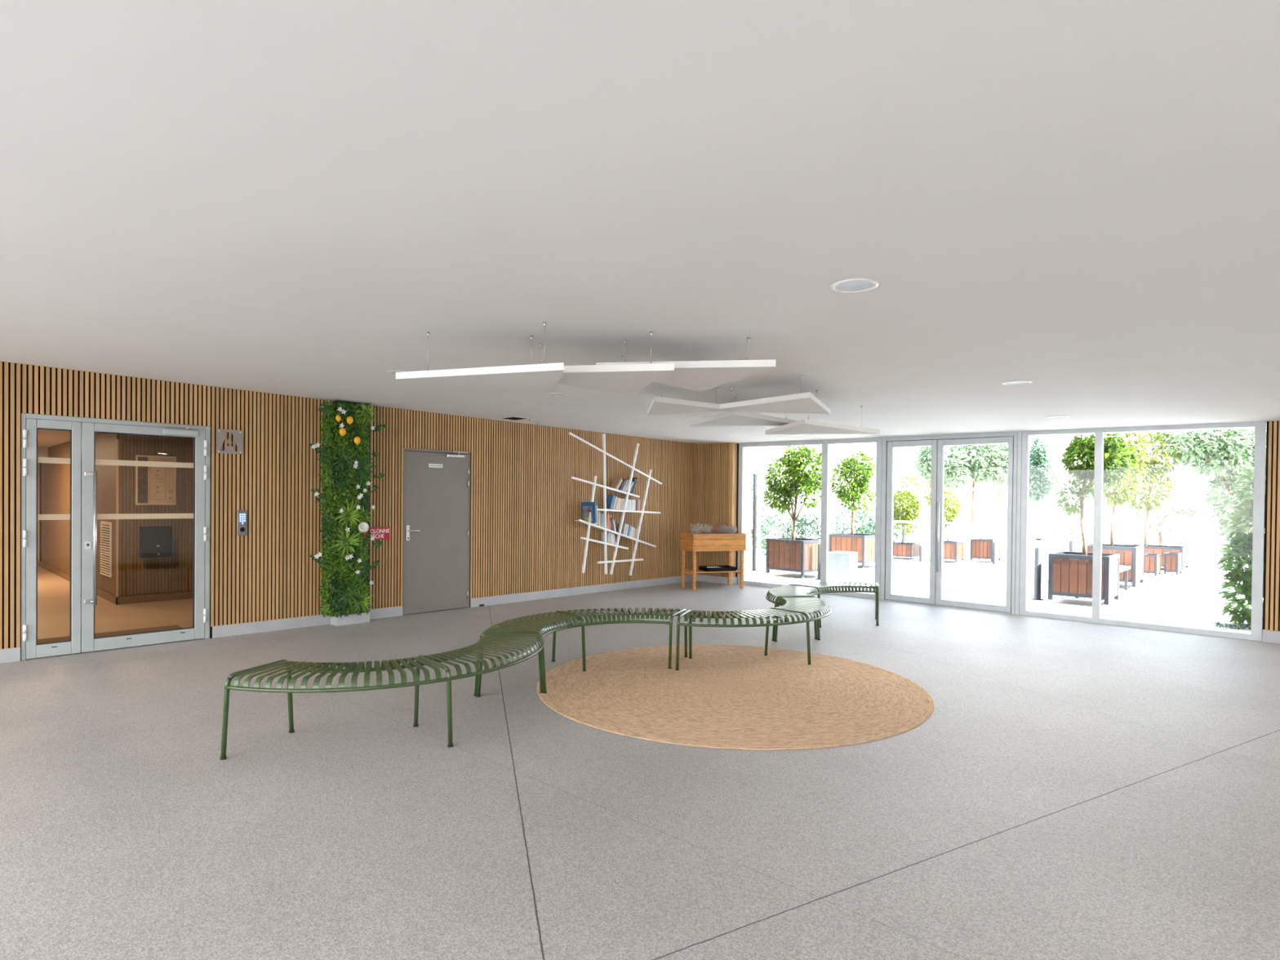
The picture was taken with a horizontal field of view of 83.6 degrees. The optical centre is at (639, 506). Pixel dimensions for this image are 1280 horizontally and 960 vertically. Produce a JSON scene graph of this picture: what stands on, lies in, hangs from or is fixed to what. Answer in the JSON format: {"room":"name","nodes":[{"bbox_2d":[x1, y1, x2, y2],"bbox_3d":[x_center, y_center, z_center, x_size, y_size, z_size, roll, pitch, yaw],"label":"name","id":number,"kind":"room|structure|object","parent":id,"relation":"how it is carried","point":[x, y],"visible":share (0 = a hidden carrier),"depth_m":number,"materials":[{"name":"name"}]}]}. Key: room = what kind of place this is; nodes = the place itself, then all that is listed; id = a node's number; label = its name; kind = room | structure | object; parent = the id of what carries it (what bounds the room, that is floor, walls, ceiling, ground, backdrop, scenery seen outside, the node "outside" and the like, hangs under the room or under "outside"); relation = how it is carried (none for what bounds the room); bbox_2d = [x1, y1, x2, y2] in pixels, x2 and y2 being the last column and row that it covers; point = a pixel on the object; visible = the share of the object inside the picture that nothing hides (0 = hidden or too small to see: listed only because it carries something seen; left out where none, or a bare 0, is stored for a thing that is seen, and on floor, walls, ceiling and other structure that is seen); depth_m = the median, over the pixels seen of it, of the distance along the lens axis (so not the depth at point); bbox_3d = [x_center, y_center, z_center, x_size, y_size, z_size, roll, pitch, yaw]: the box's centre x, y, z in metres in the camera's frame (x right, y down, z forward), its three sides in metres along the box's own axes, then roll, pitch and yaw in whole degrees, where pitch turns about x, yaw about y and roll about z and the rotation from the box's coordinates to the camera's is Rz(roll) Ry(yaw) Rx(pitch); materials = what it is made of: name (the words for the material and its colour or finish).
{"room":"lobby","nodes":[
{"label":"lobby","id":0,"kind":"room"},
{"bbox_2d":[37,462,39,565],"bbox_3d":[-8.711,0.096,10.385,10.500,2.320,5.300,1,1,44],"label":"wall","id":1,"kind":"structure","parent":0,"point":[38,464],"depth_m":14.35,"materials":[{"name":"brown wood"}]},
{"bbox_2d":[37,429,97,457],"bbox_3d":[-8.683,-1.014,10.427,10.450,0.300,5.200,1,1,44],"label":"ceiling","id":2,"kind":"structure","parent":0,"point":[46,438],"depth_m":11.42,"materials":[{"name":"paint"}]},
{"bbox_2d":[38,432,193,604],"bbox_3d":[-7.552,0.095,11.561,10.350,2.320,2.198,1,1,44],"label":"wall","id":3,"kind":"structure","parent":0,"point":[135,579],"depth_m":9.86,"materials":[{"name":"brown wood"}]},
{"bbox_2d":[100,520,111,577],"bbox_3d":[-7.327,0.576,9.816,0.620,0.740,0.030,1,1,44],"label":"air vent","id":4,"kind":"object","parent":3,"relation":"in","point":[103,566],"visible":1,"depth_m":9.77,"materials":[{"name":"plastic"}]},
{"bbox_2d":[139,525,171,557],"bbox_3d":[-6.523,0.470,9.643,0.150,0.410,0.340,1,1,44],"label":"wall box","id":5,"kind":"object","parent":3,"relation":"attached to","point":[154,541],"visible":1,"depth_m":9.59,"materials":[{"name":"black plastic"}]},
{"bbox_2d":[135,454,176,505],"bbox_3d":[-6.545,-0.355,9.693,0.024,0.670,0.470,1,1,44],"label":"notice board","id":6,"kind":"object","parent":3,"relation":"attached to","point":[154,486],"visible":0.88,"depth_m":9.68,"materials":[{"name":"wood"}]},
{"bbox_2d":[0,360,697,660],"bbox_3d":[-4.448,0.008,7.208,0.150,2.647,16.000,1,1,44],"label":"wall","id":7,"kind":"structure","parent":0,"point":[526,502],"depth_m":8.44,"materials":[{"name":"brown wood"}]},
{"bbox_2d":[21,413,210,660],"bbox_3d":[-4.853,0.261,6.719,0.169,2.142,1.452,1,1,44],"label":"door","id":8,"kind":"structure","parent":7,"relation":"in","point":[83,516],"depth_m":6.50,"materials":[{"name":"metal"}]},
{"bbox_2d":[216,428,242,454],"bbox_3d":[-4.202,-0.666,7.329,0.020,0.246,0.242,1,1,44],"label":"letter sign","id":9,"kind":"object","parent":7,"relation":"attached to","point":[220,433],"visible":1,"depth_m":7.32,"materials":[{"name":"white plastic"}]},
{"bbox_2d":[237,510,247,535],"bbox_3d":[-4.125,0.167,7.428,0.018,0.268,0.092,1,1,44],"label":"intercom","id":10,"kind":"object","parent":7,"relation":"attached to","point":[242,514],"visible":1,"depth_m":7.42,"materials":[{"name":"metal"}]},
{"bbox_2d":[0,574,692,663],"bbox_3d":[-4.468,1.272,7.112,0.022,0.120,15.830,1,1,44],"label":"baseboard","id":11,"kind":"structure","parent":7,"relation":"attached to","point":[10,655],"depth_m":8.63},
{"bbox_2d":[370,527,390,539],"bbox_3d":[-3.110,0.317,8.501,0.006,0.146,0.298,1,1,44],"label":"sign","id":12,"kind":"object","parent":7,"relation":"attached to","point":[380,533],"visible":0.74,"depth_m":8.52,"materials":[{"name":"red paint"}]},
{"bbox_2d":[402,448,470,615],"bbox_3d":[-2.591,0.306,9.114,0.209,2.048,0.949,1,1,44],"label":"door","id":13,"kind":"structure","parent":7,"relation":"in","point":[437,482],"depth_m":9.07,"materials":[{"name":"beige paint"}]},
{"bbox_2d":[568,431,662,575],"bbox_3d":[-0.406,-0.010,11.178,0.203,2.199,2.010,1,1,44],"label":"bookshelf","id":14,"kind":"object","parent":7,"relation":"attached to","point":[594,484],"visible":0.98,"depth_m":11.05,"materials":[{"name":"white metal"}]},
{"bbox_2d":[581,502,597,523],"bbox_3d":[-0.761,0.084,10.744,0.270,0.312,0.056,1,1,38],"label":"book","id":15,"kind":"object","parent":14,"relation":"on","point":[587,507],"visible":0.98,"depth_m":10.71,"materials":[{"name":"paper"}]},
{"bbox_2d":[582,506,592,521],"bbox_3d":[-0.787,0.105,10.744,0.190,0.230,0.001,1,5,38],"label":"picture","id":16,"kind":"object","parent":15,"relation":"attached to","point":[586,509],"depth_m":10.75},
{"bbox_2d":[606,494,615,509],"bbox_3d":[-0.468,-0.071,11.146,0.135,0.220,0.111,1,1,44],"label":"book","id":17,"kind":"object","parent":14,"relation":"on","point":[610,499],"visible":0.91,"depth_m":11.11,"materials":[{"name":"paper"}]},
{"bbox_2d":[609,478,622,489],"bbox_3d":[-0.373,-0.354,11.228,0.150,0.186,0.156,1,1,44],"label":"book","id":18,"kind":"object","parent":14,"relation":"on","point":[616,482],"visible":0.89,"depth_m":11.20,"materials":[{"name":"paper"}]},
{"bbox_2d":[0,0,1279,444],"bbox_3d":[0.323,-1.192,3.165,12.900,0.675,16.750,1,1,44],"label":"ceiling","id":19,"kind":"structure","parent":0,"point":[1077,200],"depth_m":2.44,"materials":[{"name":"white paint"}]},
{"bbox_2d":[395,321,564,391],"bbox_3d":[-0.917,-0.939,4.318,1.024,0.316,0.855,0,1,-21],"label":"acoustic panel","id":20,"kind":"object","parent":19,"relation":"hanging from","point":[545,376],"visible":1,"depth_m":4.40,"materials":[{"name":"white fabric"}]},
{"bbox_2d":[497,416,542,426],"bbox_3d":[-1.580,-1.117,9.454,0.340,0.090,0.470,1,1,44],"label":"access hatch","id":21,"kind":"object","parent":19,"relation":"attached to","point":[512,418],"visible":1,"depth_m":9.38,"materials":[{"name":"metal"}]},
{"bbox_2d":[529,331,674,395],"bbox_3d":[-0.135,-0.944,4.565,0.984,0.271,1.119,1,1,44],"label":"acoustic panel","id":22,"kind":"object","parent":19,"relation":"hanging from","point":[620,379],"visible":0.86,"depth_m":4.47,"materials":[{"name":"white fabric"}]},
{"bbox_2d":[595,337,776,391],"bbox_3d":[0.437,-0.956,4.627,1.010,0.216,1.100,1,1,44],"label":"acoustic panel","id":23,"kind":"object","parent":19,"relation":"hanging from","point":[698,375],"visible":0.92,"depth_m":4.53,"materials":[{"name":"white fabric"}]},
{"bbox_2d":[647,387,728,415],"bbox_3d":[0.212,-0.974,6.447,0.950,0.212,0.840,1,1,44],"label":"acoustic panel","id":24,"kind":"object","parent":19,"relation":"hanging from","point":[659,405],"visible":0.85,"depth_m":6.30,"materials":[{"name":"white fabric"}]},
{"bbox_2d":[689,395,798,426],"bbox_3d":[0.932,-0.965,7.453,1.080,0.218,1.170,1,1,44],"label":"acoustic panel","id":25,"kind":"object","parent":19,"relation":"hanging from","point":[731,418],"visible":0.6,"depth_m":7.24,"materials":[{"name":"white fabric"}]},
{"bbox_2d":[709,375,830,414],"bbox_3d":[1.242,-0.948,6.258,1.140,0.217,1.010,1,1,44],"label":"acoustic panel","id":26,"kind":"object","parent":19,"relation":"hanging from","point":[802,402],"visible":0.99,"depth_m":6.06,"materials":[{"name":"white fabric"}]},
{"bbox_2d":[765,405,879,434],"bbox_3d":[1.661,-0.902,7.268,1.070,0.298,1.190,1,1,44],"label":"acoustic panel","id":27,"kind":"object","parent":19,"relation":"hanging from","point":[804,426],"visible":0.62,"depth_m":7.12,"materials":[{"name":"white fabric"}]},
{"bbox_2d":[830,278,878,293],"bbox_3d":[0.994,-1.022,3.320,0.216,0.006,0.216,1,1,44],"label":"recessed light","id":28,"kind":"object","parent":19,"relation":"in","point":[854,285],"visible":1,"depth_m":3.31,"materials":[{"name":"white plastic"}]},
{"bbox_2d":[835,280,874,291],"bbox_3d":[0.994,-1.023,3.320,0.174,0.001,0.174,1,1,44],"label":"diffuser","id":29,"kind":"object","parent":28,"relation":"attached to","point":[841,286],"depth_m":3.32,"materials":[{"name":"plastic"}]},
{"bbox_2d":[1002,380,1032,385],"bbox_3d":[3.019,-0.991,5.728,0.216,0.006,0.216,1,1,44],"label":"recessed light","id":30,"kind":"object","parent":19,"relation":"in","point":[1014,382],"visible":1,"depth_m":5.71,"materials":[{"name":"white plastic"}]},
{"bbox_2d":[0,565,1279,959],"bbox_3d":[-3.674,1.422,6.491,23.200,0.150,16.030,1,1,44],"label":"floor","id":31,"kind":"structure","parent":0,"point":[1068,789],"depth_m":3.39,"materials":[{"name":"concrete"}]},
{"bbox_2d":[37,625,182,643],"bbox_3d":[-5.265,1.321,7.126,0.920,0.010,1.350,1,1,44],"label":"doormat","id":32,"kind":"object","parent":31,"relation":"on","point":[171,627],"visible":0.24,"depth_m":7.44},
{"bbox_2d":[309,400,386,626],"bbox_3d":[-3.312,0.069,8.065,0.296,2.530,0.882,1,1,44],"label":"column","id":33,"kind":"structure","parent":31,"relation":"on","point":[347,518],"depth_m":8.01,"materials":[{"name":"green plant"}]},
{"bbox_2d":[358,522,368,538],"bbox_3d":[-3.140,0.270,8.130,0.131,0.192,0.134,1,1,44],"label":"outlet","id":34,"kind":"object","parent":33,"relation":"attached to","point":[363,527],"depth_m":8.11,"materials":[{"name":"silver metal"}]},
{"bbox_2d":[219,631,546,759],"bbox_3d":[-1.379,1.159,4.486,2.130,0.462,0.877,0,1,-41],"label":"bench","id":35,"kind":"object","parent":31,"relation":"on","point":[488,641],"visible":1,"depth_m":4.22,"materials":[{"name":"green metal"}]},
{"bbox_2d":[680,532,746,590],"bbox_3d":[1.201,0.888,11.846,0.962,0.905,0.522,0,1,-21],"label":"raised garden bed","id":36,"kind":"object","parent":31,"relation":"on","point":[695,543],"visible":0.93,"depth_m":11.65,"materials":[{"name":"brown wood"}]},
{"bbox_2d":[688,522,706,533],"bbox_3d":[0.950,0.367,11.744,0.310,0.234,0.290,1,1,44],"label":"heather plant","id":37,"kind":"object","parent":36,"relation":"on","point":[695,531],"visible":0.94,"depth_m":11.68,"materials":[{"name":"plant"}]},
{"bbox_2d":[683,569,742,574],"bbox_3d":[1.199,1.077,11.848,0.890,0.050,0.474,0,1,-21],"label":"shelf","id":38,"kind":"object","parent":36,"relation":"attached to","point":[687,571],"depth_m":11.71,"materials":[{"name":"brown wood"}]},
{"bbox_2d":[698,564,736,571],"bbox_3d":[1.283,1.022,11.880,0.520,0.060,0.340,0,1,-21],"label":"tray","id":39,"kind":"object","parent":36,"relation":"on","point":[722,568],"visible":1,"depth_m":11.76,"materials":[{"name":"plastic"}]},
{"bbox_2d":[536,644,933,750],"bbox_3d":[0.702,1.395,5.662,3.005,0.007,3.005,0,1,-42],"label":"round rug","id":40,"kind":"object","parent":31,"relation":"on","point":[724,696],"visible":0.98,"depth_m":5.22,"materials":[{"name":"carpet"}]},
{"bbox_2d":[473,607,687,696],"bbox_3d":[-0.502,1.152,6.046,2.130,0.462,0.877,0,1,-39],"label":"bench","id":41,"kind":"object","parent":40,"relation":"on","point":[543,624],"visible":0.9,"depth_m":6.08,"materials":[{"name":"green metal"}]},
{"bbox_2d":[675,595,831,670],"bbox_3d":[1.215,1.163,6.638,2.130,0.462,0.877,0,1,-42],"label":"bench","id":42,"kind":"object","parent":40,"relation":"on","point":[795,605],"visible":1,"depth_m":6.37,"materials":[{"name":"green metal"}]},
{"bbox_2d":[765,582,879,640],"bbox_3d":[2.031,1.154,8.265,2.130,0.462,0.877,0,1,-43],"label":"bench","id":43,"kind":"object","parent":31,"relation":"on","point":[805,588],"visible":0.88,"depth_m":8.33,"materials":[{"name":"green metal"}]},
{"bbox_2d":[883,599,1011,613],"bbox_3d":[4.245,1.386,9.987,1.735,0.008,0.090,1,1,44],"label":"trim","id":44,"kind":"structure","parent":31,"relation":"on","point":[883,599],"depth_m":9.90,"materials":[{"name":"grey metal"}]},
{"bbox_2d":[880,431,1022,614],"bbox_3d":[4.278,0.188,9.976,1.893,2.404,0.192,1,1,44],"label":"door","id":45,"kind":"structure","parent":44,"relation":"on","point":[1014,439],"depth_m":10.01,"materials":[{"name":"grey metal"}]},
{"bbox_2d":[696,442,738,577],"bbox_3d":[1.371,0.108,12.641,0.795,2.450,0.225,1,1,44],"label":"wall","id":46,"kind":"structure","parent":0,"point":[717,464],"depth_m":12.50,"materials":[{"name":"brown wood"}]},
{"bbox_2d":[696,573,737,584],"bbox_3d":[1.344,1.274,12.618,0.781,0.120,0.166,1,1,44],"label":"baseboard","id":47,"kind":"structure","parent":46,"relation":"attached to","point":[704,578],"depth_m":12.54,"materials":[{"name":"paint"}]},
{"bbox_2d":[737,437,882,599],"bbox_3d":[2.656,0.139,11.526,2.585,2.438,0.070,1,1,44],"label":"window","id":48,"kind":"structure","parent":46,"relation":"in","point":[825,451],"depth_m":11.25,"materials":[{"name":"grey metal"}]},
{"bbox_2d":[1262,420,1279,631],"bbox_3d":[8.484,0.298,5.971,4.940,2.350,0.116,1,1,44],"label":"wall","id":49,"kind":"structure","parent":0,"point":[1271,602],"depth_m":7.60,"materials":[{"name":"brown wood"}]},
{"bbox_2d":[1019,421,1266,640],"bbox_3d":[5.826,0.231,8.496,2.383,2.380,0.070,1,1,44],"label":"window","id":50,"kind":"structure","parent":49,"relation":"in","point":[1260,455],"depth_m":8.55,"materials":[{"name":"grey metal"}]},
{"bbox_2d":[1262,629,1279,643],"bbox_3d":[8.428,1.409,5.936,4.940,0.128,0.045,1,1,44],"label":"baseboard","id":51,"kind":"structure","parent":49,"relation":"attached to","point":[1268,636],"depth_m":7.58,"materials":[{"name":"paint"}]},
{"label":"outside","id":52,"kind":"structure","parent":0,"visible":0},
{"bbox_2d":[743,509,1250,633],"bbox_3d":[32.229,1.410,45.490,120.000,0.188,89.970,1,1,44],"label":"ground","id":53,"kind":"structure","parent":52,"point":[981,581],"depth_m":16.24,"materials":[{"name":"white concrete"}]},
{"bbox_2d":[744,447,751,475],"bbox_3d":[1.256,-5.193,15.635,0.200,13.012,3.930,1,1,44],"label":"wall","id":54,"kind":"structure","parent":53,"relation":"on","point":[748,450],"depth_m":16.93,"materials":[{"name":"paint"}]},
{"bbox_2d":[743,473,760,570],"bbox_3d":[1.701,0.323,14.196,0.050,2.020,2.360,1,1,44],"label":"glass screen","id":55,"kind":"object","parent":53,"relation":"on","point":[750,481],"visible":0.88,"depth_m":14.85,"materials":[{"name":"clear glass"}]},
{"bbox_2d":[751,470,775,550],"bbox_3d":[3.306,0.132,19.986,1.003,2.314,0.944,0,1,-19],"label":"shrub","id":56,"kind":"object","parent":53,"relation":"on","point":[762,473],"visible":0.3,"depth_m":19.89,"materials":[{"name":"green plant"}]},
{"bbox_2d":[765,537,818,579],"bbox_3d":[3.065,0.989,13.968,0.821,0.720,0.881,0,1,-41],"label":"planter box","id":57,"kind":"object","parent":53,"relation":"on","point":[786,554],"visible":0.75,"depth_m":13.63,"materials":[{"name":"wood"}]},
{"bbox_2d":[762,444,831,540],"bbox_3d":[3.036,-0.270,13.996,1.410,1.972,0.918,1,1,34],"label":"tree","id":58,"kind":"object","parent":57,"relation":"on","point":[793,487],"visible":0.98,"depth_m":13.84,"materials":[{"name":"green plant"}]},
{"bbox_2d":[755,508,833,557],"bbox_3d":[3.682,0.723,17.009,1.899,1.419,1.342,1,1,-2],"label":"shrub","id":59,"kind":"object","parent":53,"relation":"on","point":[802,523],"visible":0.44,"depth_m":16.87,"materials":[{"name":"green plant"}]},
{"bbox_2d":[815,537,820,579],"bbox_3d":[3.369,0.968,13.377,0.170,0.780,0.170,1,1,44],"label":"bollard lamp","id":60,"kind":"object","parent":53,"relation":"on","point":[819,538],"visible":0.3,"depth_m":13.34,"materials":[{"name":"metal"}]},
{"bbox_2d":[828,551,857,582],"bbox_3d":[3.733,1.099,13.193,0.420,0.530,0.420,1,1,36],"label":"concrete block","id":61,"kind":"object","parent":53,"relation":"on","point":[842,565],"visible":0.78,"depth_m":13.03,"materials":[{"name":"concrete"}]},
{"bbox_2d":[828,533,875,568],"bbox_3d":[4.886,0.982,16.130,0.881,0.725,0.901,0,1,-41],"label":"planter box","id":62,"kind":"object","parent":53,"relation":"on","point":[864,544],"visible":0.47,"depth_m":15.74,"materials":[{"name":"wood"}]},
{"bbox_2d":[829,449,875,534],"bbox_3d":[4.777,-0.283,16.087,1.127,1.990,0.951,1,1,44],"label":"tree","id":63,"kind":"object","parent":62,"relation":"on","point":[853,469],"visible":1,"depth_m":15.93,"materials":[{"name":"green plant"}]},
{"bbox_2d":[829,508,900,542],"bbox_3d":[5.955,0.700,18.988,1.848,1.420,1.278,1,1,2],"label":"shrub","id":64,"kind":"object","parent":53,"relation":"on","point":[864,529],"visible":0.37,"depth_m":18.86,"materials":[{"name":"green plant"}]},
{"bbox_2d":[853,490,928,535],"bbox_3d":[7.282,0.415,20.895,2.187,1.809,1.429,0,1,-8],"label":"shrub","id":65,"kind":"object","parent":53,"relation":"on","point":[907,531],"visible":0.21,"depth_m":20.75,"materials":[{"name":"green plant"}]},
{"bbox_2d":[893,542,919,559],"bbox_3d":[6.828,1.140,18.468,0.621,0.400,0.601,1,1,44],"label":"planter box","id":66,"kind":"object","parent":53,"relation":"on","point":[910,550],"visible":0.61,"depth_m":18.23,"materials":[{"name":"wood"}]},
{"bbox_2d":[893,490,920,543],"bbox_3d":[6.793,0.270,18.457,0.933,1.456,0.868,1,1,44],"label":"tree","id":67,"kind":"object","parent":66,"relation":"on","point":[902,509],"visible":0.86,"depth_m":18.27,"materials":[{"name":"green plant"}]},
{"bbox_2d":[895,471,921,542],"bbox_3d":[8.997,0.063,23.978,0.847,2.484,0.871,1,1,44],"label":"tree","id":68,"kind":"object","parent":53,"relation":"on","point":[907,478],"visible":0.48,"depth_m":23.88,"materials":[{"name":"green plant"}]},
{"bbox_2d":[919,542,924,562],"bbox_3d":[6.892,1.120,17.536,0.170,0.460,0.170,1,1,44],"label":"bollard lamp","id":69,"kind":"object","parent":53,"relation":"on","point":[921,547],"visible":1,"depth_m":17.49,"materials":[{"name":"metal"}]},
{"bbox_2d":[916,445,947,525],"bbox_3d":[18.433,-1.719,45.372,2.005,5.796,1.750,1,1,44],"label":"tree","id":70,"kind":"object","parent":53,"relation":"on","point":[922,451],"visible":0.4,"depth_m":45.23,"materials":[{"name":"green plant"}]},
{"bbox_2d":[922,479,946,506],"bbox_3d":[10.093,0.155,24.568,0.865,2.309,0.876,1,1,44],"label":"tree","id":71,"kind":"object","parent":53,"relation":"on","point":[926,496],"visible":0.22,"depth_m":24.58,"materials":[{"name":"green plant"}]},
{"bbox_2d":[911,445,974,492],"bbox_3d":[19.279,-1.430,45.691,3.813,5.228,3.101,1,1,44],"label":"tree","id":72,"kind":"object","parent":53,"relation":"on","point":[953,471],"visible":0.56,"depth_m":44.77,"materials":[{"name":"green plant"}]},
{"bbox_2d":[943,497,963,541],"bbox_3d":[10.378,0.489,24.024,0.866,1.659,0.842,1,1,44],"label":"tree","id":73,"kind":"object","parent":53,"relation":"on","point":[948,504],"visible":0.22,"depth_m":23.94,"materials":[{"name":"green plant"}]},
{"bbox_2d":[943,540,964,563],"bbox_3d":[7.559,1.106,17.634,0.621,0.500,0.621,1,1,39],"label":"planter box","id":74,"kind":"object","parent":53,"relation":"on","point":[953,550],"visible":0.48,"depth_m":17.33,"materials":[{"name":"wood"}]},
{"bbox_2d":[943,490,960,542],"bbox_3d":[7.545,0.244,17.672,0.697,1.358,0.726,1,1,44],"label":"tree","id":75,"kind":"object","parent":74,"relation":"on","point":[954,514],"visible":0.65,"depth_m":17.53,"materials":[{"name":"green plant"}]},
{"bbox_2d":[946,443,1004,525],"bbox_3d":[21.306,-1.729,45.644,3.620,5.867,3.020,1,1,44],"label":"tree","id":76,"kind":"object","parent":53,"relation":"on","point":[980,473],"visible":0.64,"depth_m":44.80,"materials":[{"name":"green plant"}]},
{"bbox_2d":[969,538,1000,563],"bbox_3d":[8.537,1.085,17.692,0.521,0.560,0.601,1,1,44],"label":"planter box","id":77,"kind":"object","parent":53,"relation":"on","point":[980,548],"visible":0.88,"depth_m":17.52,"materials":[{"name":"wood"}]},
{"bbox_2d":[976,443,1008,523],"bbox_3d":[23.023,-1.676,45.733,3.536,5.793,2.786,1,1,44],"label":"tree","id":78,"kind":"object","parent":53,"relation":"on","point":[1002,480],"visible":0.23,"depth_m":45.21,"materials":[{"name":"green plant"}]},
{"bbox_2d":[991,537,998,564],"bbox_3d":[8.459,1.061,17.075,0.170,0.620,0.170,1,1,44],"label":"bollard lamp","id":79,"kind":"object","parent":53,"relation":"on","point":[994,543],"visible":1,"depth_m":17.03,"materials":[{"name":"metal"}]},
{"bbox_2d":[1031,537,1044,599],"bbox_3d":[6.042,0.946,10.877,0.170,0.930,0.170,1,1,44],"label":"bollard lamp","id":80,"kind":"object","parent":53,"relation":"on","point":[1037,550],"visible":1,"depth_m":10.84,"materials":[{"name":"metal"}]},
{"bbox_2d":[1028,436,1055,537],"bbox_3d":[16.892,-0.832,30.395,1.342,4.299,1.363,0,1,-9],"label":"tree","id":81,"kind":"object","parent":53,"relation":"on","point":[1038,478],"visible":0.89,"depth_m":30.17,"materials":[{"name":"green plant"}]},
{"bbox_2d":[1031,457,1064,535],"bbox_3d":[18.403,-0.450,32.422,1.554,3.524,1.504,1,1,44],"label":"tree","id":82,"kind":"object","parent":53,"relation":"on","point":[1057,479],"visible":0.3,"depth_m":32.09,"materials":[{"name":"green plant"}]},
{"bbox_2d":[1034,471,1075,531],"bbox_3d":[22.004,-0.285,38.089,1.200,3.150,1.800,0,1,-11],"label":"house","id":83,"kind":"structure","parent":53,"relation":"on","point":[1056,522],"depth_m":37.39,"materials":[{"name":"white stone"}]},
{"bbox_2d":[1068,532,1075,551],"bbox_3d":[7.639,0.933,12.670,0.170,0.950,0.170,1,1,44],"label":"bollard lamp","id":84,"kind":"object","parent":53,"relation":"on","point":[1071,543],"visible":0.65,"depth_m":12.63,"materials":[{"name":"metal"}]},
{"bbox_2d":[1048,551,1119,608],"bbox_3d":[6.551,1.056,10.570,0.758,0.725,0.821,1,1,42],"label":"planter box","id":85,"kind":"object","parent":53,"relation":"on","point":[1069,573],"visible":0.97,"depth_m":10.33,"materials":[{"name":"wood"}]},
{"bbox_2d":[1052,433,1138,559],"bbox_3d":[6.665,-0.231,10.501,1.093,2.038,0.772,1,1,44],"label":"tree","id":86,"kind":"object","parent":85,"relation":"on","point":[1083,472],"visible":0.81,"depth_m":10.45,"materials":[{"name":"green plant"}]},
{"bbox_2d":[1075,565,1130,600],"bbox_3d":[7.512,1.213,11.616,0.420,0.410,1.960,1,1,44],"label":"bench","id":87,"kind":"object","parent":53,"relation":"on","point":[1122,568],"visible":0.34,"depth_m":12.15,"materials":[{"name":"white paint"}]},
{"bbox_2d":[1081,542,1144,590],"bbox_3d":[8.473,1.052,12.829,0.801,0.725,0.951,1,1,42],"label":"planter box","id":88,"kind":"object","parent":53,"relation":"on","point":[1131,555],"visible":0.58,"depth_m":12.36,"materials":[{"name":"wood"}]},
{"bbox_2d":[1102,432,1152,546],"bbox_3d":[8.504,-0.311,12.726,0.987,2.191,0.894,1,1,44],"label":"tree","id":89,"kind":"object","parent":88,"relation":"on","point":[1131,486],"visible":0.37,"depth_m":12.56,"materials":[{"name":"green plant"}]},
{"bbox_2d":[1143,553,1160,577],"bbox_3d":[10.471,1.196,14.653,0.241,0.440,0.501,1,1,44],"label":"planter box","id":90,"kind":"object","parent":53,"relation":"on","point":[1152,562],"visible":0.9,"depth_m":14.49,"materials":[{"name":"wood"}]},
{"bbox_2d":[1133,543,1188,572],"bbox_3d":[11.747,1.152,16.283,1.051,0.520,0.901,1,1,44],"label":"planter box","id":91,"kind":"object","parent":53,"relation":"on","point":[1149,548],"visible":0.44,"depth_m":15.92,"materials":[{"name":"wood"}]},
{"bbox_2d":[1120,431,1181,546],"bbox_3d":[11.509,-0.174,16.156,1.230,3.170,1.077,1,1,44],"label":"broadleaf tree","id":92,"kind":"object","parent":91,"relation":"in","point":[1153,474],"visible":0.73,"depth_m":15.97,"materials":[{"name":"green plant"}]},
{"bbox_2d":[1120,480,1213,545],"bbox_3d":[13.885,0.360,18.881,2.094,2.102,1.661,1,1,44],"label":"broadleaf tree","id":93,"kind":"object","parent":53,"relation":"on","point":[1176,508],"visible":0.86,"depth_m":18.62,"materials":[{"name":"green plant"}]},
{"bbox_2d":[1164,551,1182,576],"bbox_3d":[11.061,1.190,14.864,0.241,0.460,0.501,1,1,44],"label":"planter box","id":94,"kind":"object","parent":53,"relation":"on","point":[1172,561],"visible":1,"depth_m":14.71,"materials":[{"name":"wood"}]},
{"bbox_2d":[1107,566,1251,627],"bbox_3d":[10.958,1.437,11.918,3.550,0.024,9.900,1,1,44],"label":"kerb","id":95,"kind":"object","parent":53,"relation":"on","point":[1138,606],"visible":0.95,"depth_m":10.83,"materials":[{"name":"concrete"}]},
{"bbox_2d":[1142,566,1263,623],"bbox_3d":[11.464,1.447,12.230,3.250,0.008,10.750,1,1,44],"label":"path","id":96,"kind":"structure","parent":53,"relation":"on","point":[1198,600],"depth_m":10.68,"materials":[{"name":"grey concrete"}]},
{"bbox_2d":[1148,428,1266,568],"bbox_3d":[13.037,-0.340,15.962,3.122,3.535,1.832,1,1,-5],"label":"broadleaf tree","id":97,"kind":"object","parent":96,"relation":"on","point":[1224,455],"visible":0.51,"depth_m":15.79,"materials":[{"name":"green plant"}]},
{"bbox_2d":[1188,546,1248,567],"bbox_3d":[13.842,1.177,16.832,2.050,0.460,0.032,1,1,14],"label":"picket fence","id":98,"kind":"object","parent":96,"relation":"on","point":[1200,550],"visible":0.39,"depth_m":16.94,"materials":[{"name":"white paint"}]},
{"bbox_2d":[1214,620,1262,630],"bbox_3d":[7.184,1.418,8.464,0.624,0.049,0.450,1,1,44],"label":"ivy","id":99,"kind":"object","parent":53,"relation":"on","point":[1230,626],"visible":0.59,"depth_m":8.55,"materials":[{"name":"green plant"}]},
{"bbox_2d":[1214,457,1266,626],"bbox_3d":[7.399,0.439,8.587,0.825,2.223,0.818,1,1,44],"label":"climbing plant","id":100,"kind":"object","parent":53,"relation":"on","point":[1242,541],"visible":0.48,"depth_m":8.61,"materials":[{"name":"green plant"}]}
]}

